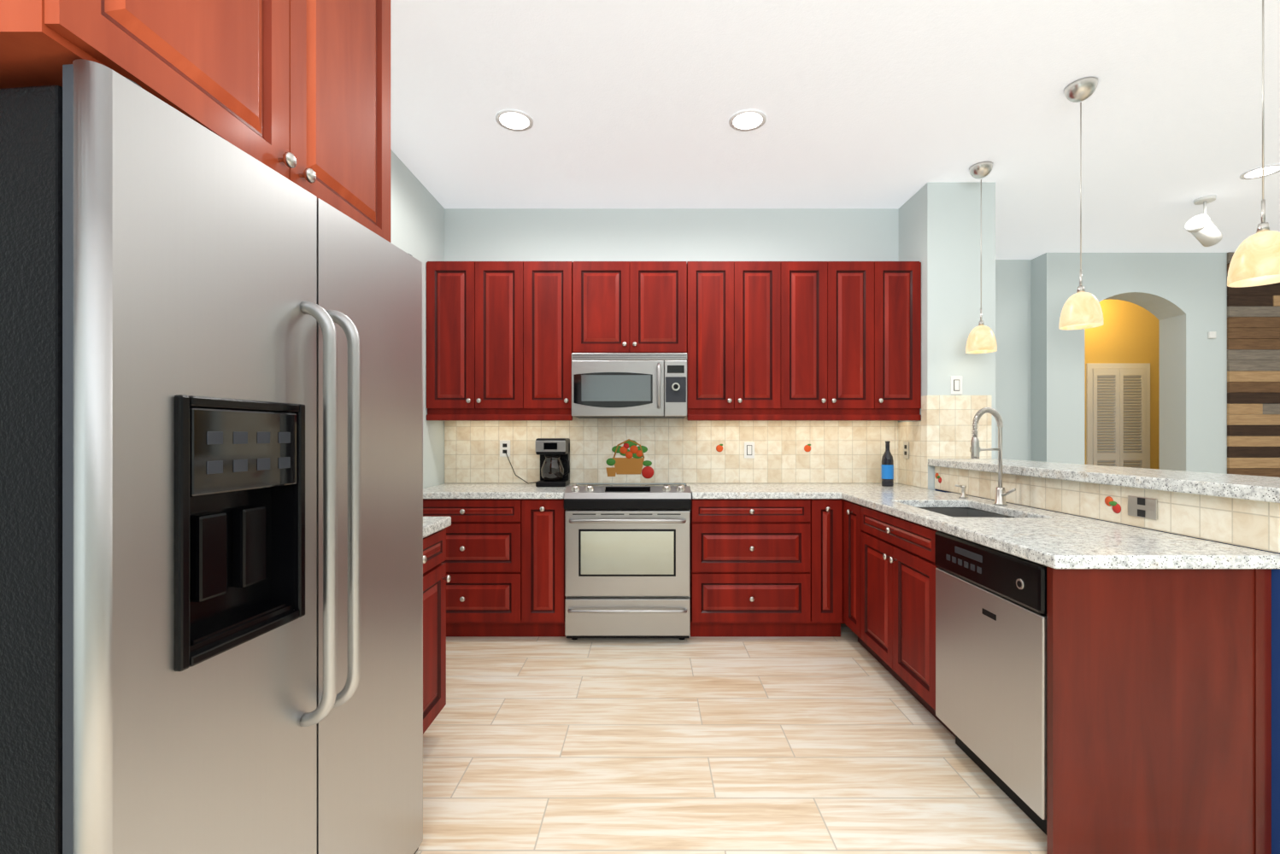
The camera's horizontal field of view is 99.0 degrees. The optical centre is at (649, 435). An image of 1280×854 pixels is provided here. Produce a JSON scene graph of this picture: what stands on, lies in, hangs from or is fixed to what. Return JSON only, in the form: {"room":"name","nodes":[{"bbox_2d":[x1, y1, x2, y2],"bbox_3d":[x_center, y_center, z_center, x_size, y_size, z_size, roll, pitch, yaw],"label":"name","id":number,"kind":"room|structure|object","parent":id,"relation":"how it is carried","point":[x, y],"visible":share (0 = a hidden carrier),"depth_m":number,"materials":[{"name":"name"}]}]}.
{"room":"kitchen","nodes":[
{"label":"kitchen","id":0,"kind":"room"},
{"bbox_2d":[415,623,1046,853],"bbox_3d":[2.860,1.310,2.650,8.920,0.100,8.940,0,0,0],"label":"floor","id":1,"kind":"structure","parent":0,"point":[537,745],"depth_m":2.15,"materials":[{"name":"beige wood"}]},
{"bbox_2d":[0,58,422,853],"bbox_3d":[-1.016,0.363,1.236,0.732,1.785,0.915,0,0,5],"label":"refrigerator","id":2,"kind":"object","parent":1,"relation":"on","point":[211,371],"visible":1,"depth_m":0.89,"materials":[{"name":"silver metal"}]},
{"bbox_2d":[422,529,451,733],"bbox_3d":[-1.152,0.823,2.027,0.650,0.873,0.565,0,0,0],"label":"base cabinet","id":3,"kind":"object","parent":1,"relation":"on","point":[435,578],"visible":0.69,"depth_m":2.19,"materials":[{"name":"red wood"}]},
{"bbox_2d":[422,516,451,538],"bbox_3d":[-1.161,0.365,2.035,0.632,0.040,0.600,0,0,0],"label":"countertop","id":4,"kind":"structure","parent":3,"relation":"on","point":[431,525],"depth_m":2.20,"materials":[{"name":"stone"}]},
{"bbox_2d":[422,499,565,636],"bbox_3d":[-0.998,0.823,3.620,0.959,0.873,0.653,0,0,0],"label":"base cabinet","id":5,"kind":"object","parent":1,"relation":"on","point":[505,560],"visible":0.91,"depth_m":3.33,"materials":[{"name":"red wood"}]},
{"bbox_2d":[563,484,691,639],"bbox_3d":[-0.131,0.778,3.573,0.770,0.961,0.694,0,0,0],"label":"range oven","id":6,"kind":"object","parent":1,"relation":"on","point":[627,547],"visible":1,"depth_m":3.29,"materials":[{"name":"silver metal"}]},
{"bbox_2d":[690,498,845,636],"bbox_3d":[0.728,0.823,3.620,0.940,0.873,0.653,0,0,0],"label":"base cabinet","id":7,"kind":"object","parent":1,"relation":"on","point":[760,567],"visible":0.99,"depth_m":3.33,"materials":[{"name":"brown wood"}]},
{"bbox_2d":[934,531,1046,834],"bbox_3d":[1.458,0.823,1.930,0.603,0.870,0.610,0,0,0],"label":"dishwasher","id":8,"kind":"object","parent":1,"relation":"on","point":[991,603],"visible":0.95,"depth_m":1.85,"materials":[{"name":"grey metal"}]},
{"bbox_2d":[842,499,1271,853],"bbox_3d":[1.492,0.823,2.771,0.691,0.874,2.349,0,0,0],"label":"base cabinet","id":9,"kind":"object","parent":1,"relation":"on","point":[1159,681],"visible":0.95,"depth_m":1.60,"materials":[{"name":"brown wood"}]},
{"bbox_2d":[422,483,1279,569],"bbox_3d":[0.267,0.365,2.759,3.487,0.040,2.377,0,0,0],"label":"countertop","id":10,"kind":"structure","parent":9,"relation":"on","point":[1053,540],"depth_m":2.05,"materials":[{"name":"white stone"}]},
{"bbox_2d":[504,438,569,487],"bbox_3d":[-0.788,0.181,3.776,0.535,0.325,0.245,0,0,8],"label":"coffee maker","id":11,"kind":"object","parent":10,"relation":"on","point":[554,453],"visible":1,"depth_m":3.67,"materials":[{"name":"black plastic"}]},
{"bbox_2d":[881,441,893,487],"bbox_3d":[1.620,0.191,3.720,0.078,0.305,0.078,0,0,0],"label":"wine bottle","id":12,"kind":"object","parent":10,"relation":"on","point":[887,459],"visible":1,"depth_m":3.69,"materials":[{"name":"black glass"}]},
{"bbox_2d":[954,484,968,498],"bbox_3d":[1.725,0.306,3.030,0.073,0.074,0.044,0,0,0],"label":"soap dispenser","id":13,"kind":"object","parent":10,"relation":"on","point":[963,488],"visible":1,"depth_m":3.02,"materials":[{"name":"silver metal"}]},
{"bbox_2d":[917,507,1010,517],"bbox_3d":[1.495,0.494,2.610,0.458,0.212,0.680,0,0,0],"label":"double-bowl sink","id":14,"kind":"object","parent":10,"relation":"in","point":[952,512],"visible":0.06,"depth_m":2.93,"materials":[{"name":"silver metal"}]},
{"bbox_2d":[969,407,1015,505],"bbox_3d":[1.669,0.101,2.684,0.212,0.484,0.133,0,0,0],"label":"gooseneck faucet","id":15,"kind":"object","parent":10,"relation":"on","point":[1000,492],"visible":1,"depth_m":2.70,"materials":[{"name":"silver metal"}]},
{"bbox_2d":[390,0,1279,259],"bbox_3d":[2.860,-1.690,2.650,8.920,0.100,8.940,0,0,0],"label":"ceiling","id":16,"kind":"structure","parent":0,"point":[630,103],"depth_m":2.74,"materials":[{"name":"white paint"}]},
{"bbox_2d":[495,109,533,131],"bbox_3d":[-0.700,-1.637,2.840,0.190,0.006,0.190,0,0,0],"label":"recessed light","id":17,"kind":"object","parent":16,"relation":"in","point":[512,120],"visible":1,"depth_m":2.83,"materials":[{"name":"white"}]},
{"bbox_2d":[728,109,766,131],"bbox_3d":[0.510,-1.637,2.840,0.190,0.006,0.190,0,0,0],"label":"recessed light","id":18,"kind":"object","parent":16,"relation":"in","point":[747,120],"visible":1,"depth_m":2.83,"materials":[{"name":"white"}]},
{"bbox_2d":[965,161,997,353],"bbox_3d":[2.020,-1.075,3.330,0.164,1.130,0.164,0,0,0],"label":"pendant light","id":19,"kind":"object","parent":16,"relation":"hanging from","point":[981,339],"visible":1,"depth_m":3.29,"materials":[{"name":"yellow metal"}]},
{"bbox_2d":[1058,76,1103,329],"bbox_3d":[2.020,-1.075,2.560,0.164,1.130,0.164,0,0,0],"label":"pendant light","id":20,"kind":"object","parent":16,"relation":"hanging from","point":[1081,310],"visible":1,"depth_m":2.53,"materials":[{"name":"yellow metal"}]},
{"bbox_2d":[1184,194,1222,246],"bbox_3d":[3.832,-1.477,3.777,0.245,0.324,0.124,0,0,-20],"label":"track spotlight","id":21,"kind":"object","parent":16,"relation":"attached to","point":[1200,226],"visible":1,"depth_m":3.75,"materials":[{"name":"white plastic"}]},
{"bbox_2d":[1227,0,1279,287],"bbox_3d":[2.020,-1.075,1.800,0.164,1.130,0.164,0,0,0],"label":"pendant light","id":22,"kind":"object","parent":16,"relation":"hanging from","point":[1255,261],"visible":1,"depth_m":1.79,"materials":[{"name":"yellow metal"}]},
{"bbox_2d":[1239,164,1279,179],"bbox_3d":[3.800,-1.637,3.390,0.190,0.006,0.190,0,0,0],"label":"recessed light","id":23,"kind":"object","parent":16,"relation":"in","point":[1273,168],"visible":0.94,"depth_m":3.39,"materials":[{"name":"white"}]},
{"bbox_2d":[390,149,1279,853],"bbox_3d":[2.860,-0.190,2.650,8.920,2.900,8.940,0,0,0],"label":"wall","id":24,"kind":"structure","parent":0,"point":[1159,310],"depth_m":3.95,"materials":[{"name":"white paint"}]},
{"bbox_2d":[0,0,390,242],"bbox_3d":[-1.112,-0.966,1.185,0.730,0.868,0.930,0,0,0],"label":"upper cabinet","id":25,"kind":"object","parent":24,"relation":"attached to","point":[302,88],"visible":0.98,"depth_m":1.11,"materials":[{"name":"red wood"}]},
{"bbox_2d":[426,261,573,420],"bbox_3d":[-0.995,-0.630,3.765,0.965,1.060,0.363,0,0,0],"label":"upper cabinet","id":26,"kind":"object","parent":24,"relation":"attached to","point":[499,334],"visible":0.98,"depth_m":3.62,"materials":[{"name":"red wood"}]},
{"bbox_2d":[571,352,686,418],"bbox_3d":[-0.130,-0.331,3.723,0.752,0.410,0.449,0,0,0],"label":"over-the-range microwave","id":27,"kind":"object","parent":24,"relation":"attached to","point":[605,385],"visible":1,"depth_m":3.55,"materials":[{"name":"grey metal"}]},
{"bbox_2d":[572,261,686,352],"bbox_3d":[-0.130,-0.850,3.765,0.756,0.620,0.363,0,0,0],"label":"upper cabinet","id":28,"kind":"object","parent":24,"relation":"attached to","point":[619,307],"visible":1,"depth_m":3.62,"materials":[{"name":"red wood"}]},
{"bbox_2d":[686,261,921,420],"bbox_3d":[1.024,-0.630,3.765,1.545,1.060,0.363,0,0,0],"label":"upper cabinet","id":29,"kind":"object","parent":24,"relation":"attached to","point":[766,340],"visible":1,"depth_m":3.62,"materials":[{"name":"red wood"}]},
{"bbox_2d":[444,395,1279,552],"bbox_3d":[0.727,0.042,3.543,4.071,0.604,1.889,0,0,35],"label":"tile backsplash","id":30,"kind":"structure","parent":24,"relation":"attached to","point":[842,451],"depth_m":3.94,"materials":[{"name":"tile"}]},
{"bbox_2d":[499,440,510,457],"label":"outlet","id":31,"kind":"object","parent":30,"relation":"attached to","point":[504,445],"depth_m":3.93,"materials":[{"name":"white plastic"}]},
{"bbox_2d":[744,441,754,458],"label":"light switch","id":32,"kind":"object","parent":30,"relation":"attached to","point":[748,446],"depth_m":3.93,"materials":[{"name":"white plastic"}]},
{"bbox_2d":[602,434,1121,513],"bbox_3d":[0.927,0.160,3.491,3.074,0.340,1.121,0,0,36],"label":"decorative tile","id":33,"kind":"object","parent":30,"relation":"attached to","point":[625,457],"visible":0.92,"depth_m":3.94,"materials":[{"name":"tile"}]},
{"bbox_2d":[903,441,909,458],"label":"outlet","id":34,"kind":"object","parent":30,"relation":"attached to","point":[906,444],"depth_m":3.80,"materials":[{"name":"white plastic"}]},
{"bbox_2d":[1127,495,1157,520],"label":"outlet","id":35,"kind":"object","parent":30,"relation":"attached to","point":[1143,507],"depth_m":2.03,"materials":[{"name":"white plastic"}]},
{"bbox_2d":[950,375,962,394],"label":"light switch","id":36,"kind":"object","parent":24,"relation":"attached to","point":[955,381],"depth_m":3.53,"materials":[{"name":"white plastic"}]},
{"bbox_2d":[927,458,1279,503],"bbox_3d":[2.035,0.172,2.478,0.470,0.044,2.117,0,0,0],"label":"bar","id":37,"kind":"object","parent":24,"relation":"attached to","point":[1244,487],"visible":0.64,"depth_m":2.11,"materials":[{"name":"white stone"}]},
{"bbox_2d":[1086,363,1150,469],"bbox_3d":[5.390,0.215,6.284,0.720,2.090,0.032,0,0,0],"label":"louvered closet door","id":38,"kind":"structure","parent":24,"relation":"in","point":[1118,455],"depth_m":6.28,"materials":[{"name":"white paint"}]},
{"bbox_2d":[1207,331,1216,338],"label":"thermostat","id":39,"kind":"object","parent":24,"relation":"attached to","point":[1210,334],"depth_m":4.88,"materials":[{"name":"white plastic"}]},
{"bbox_2d":[1227,252,1279,477],"bbox_3d":[6.184,-0.190,4.885,2.026,2.893,0.026,0,0,0],"label":"wall","id":40,"kind":"structure","parent":0,"point":[1253,312],"depth_m":4.88,"materials":[{"name":"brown wood"}]}
]}

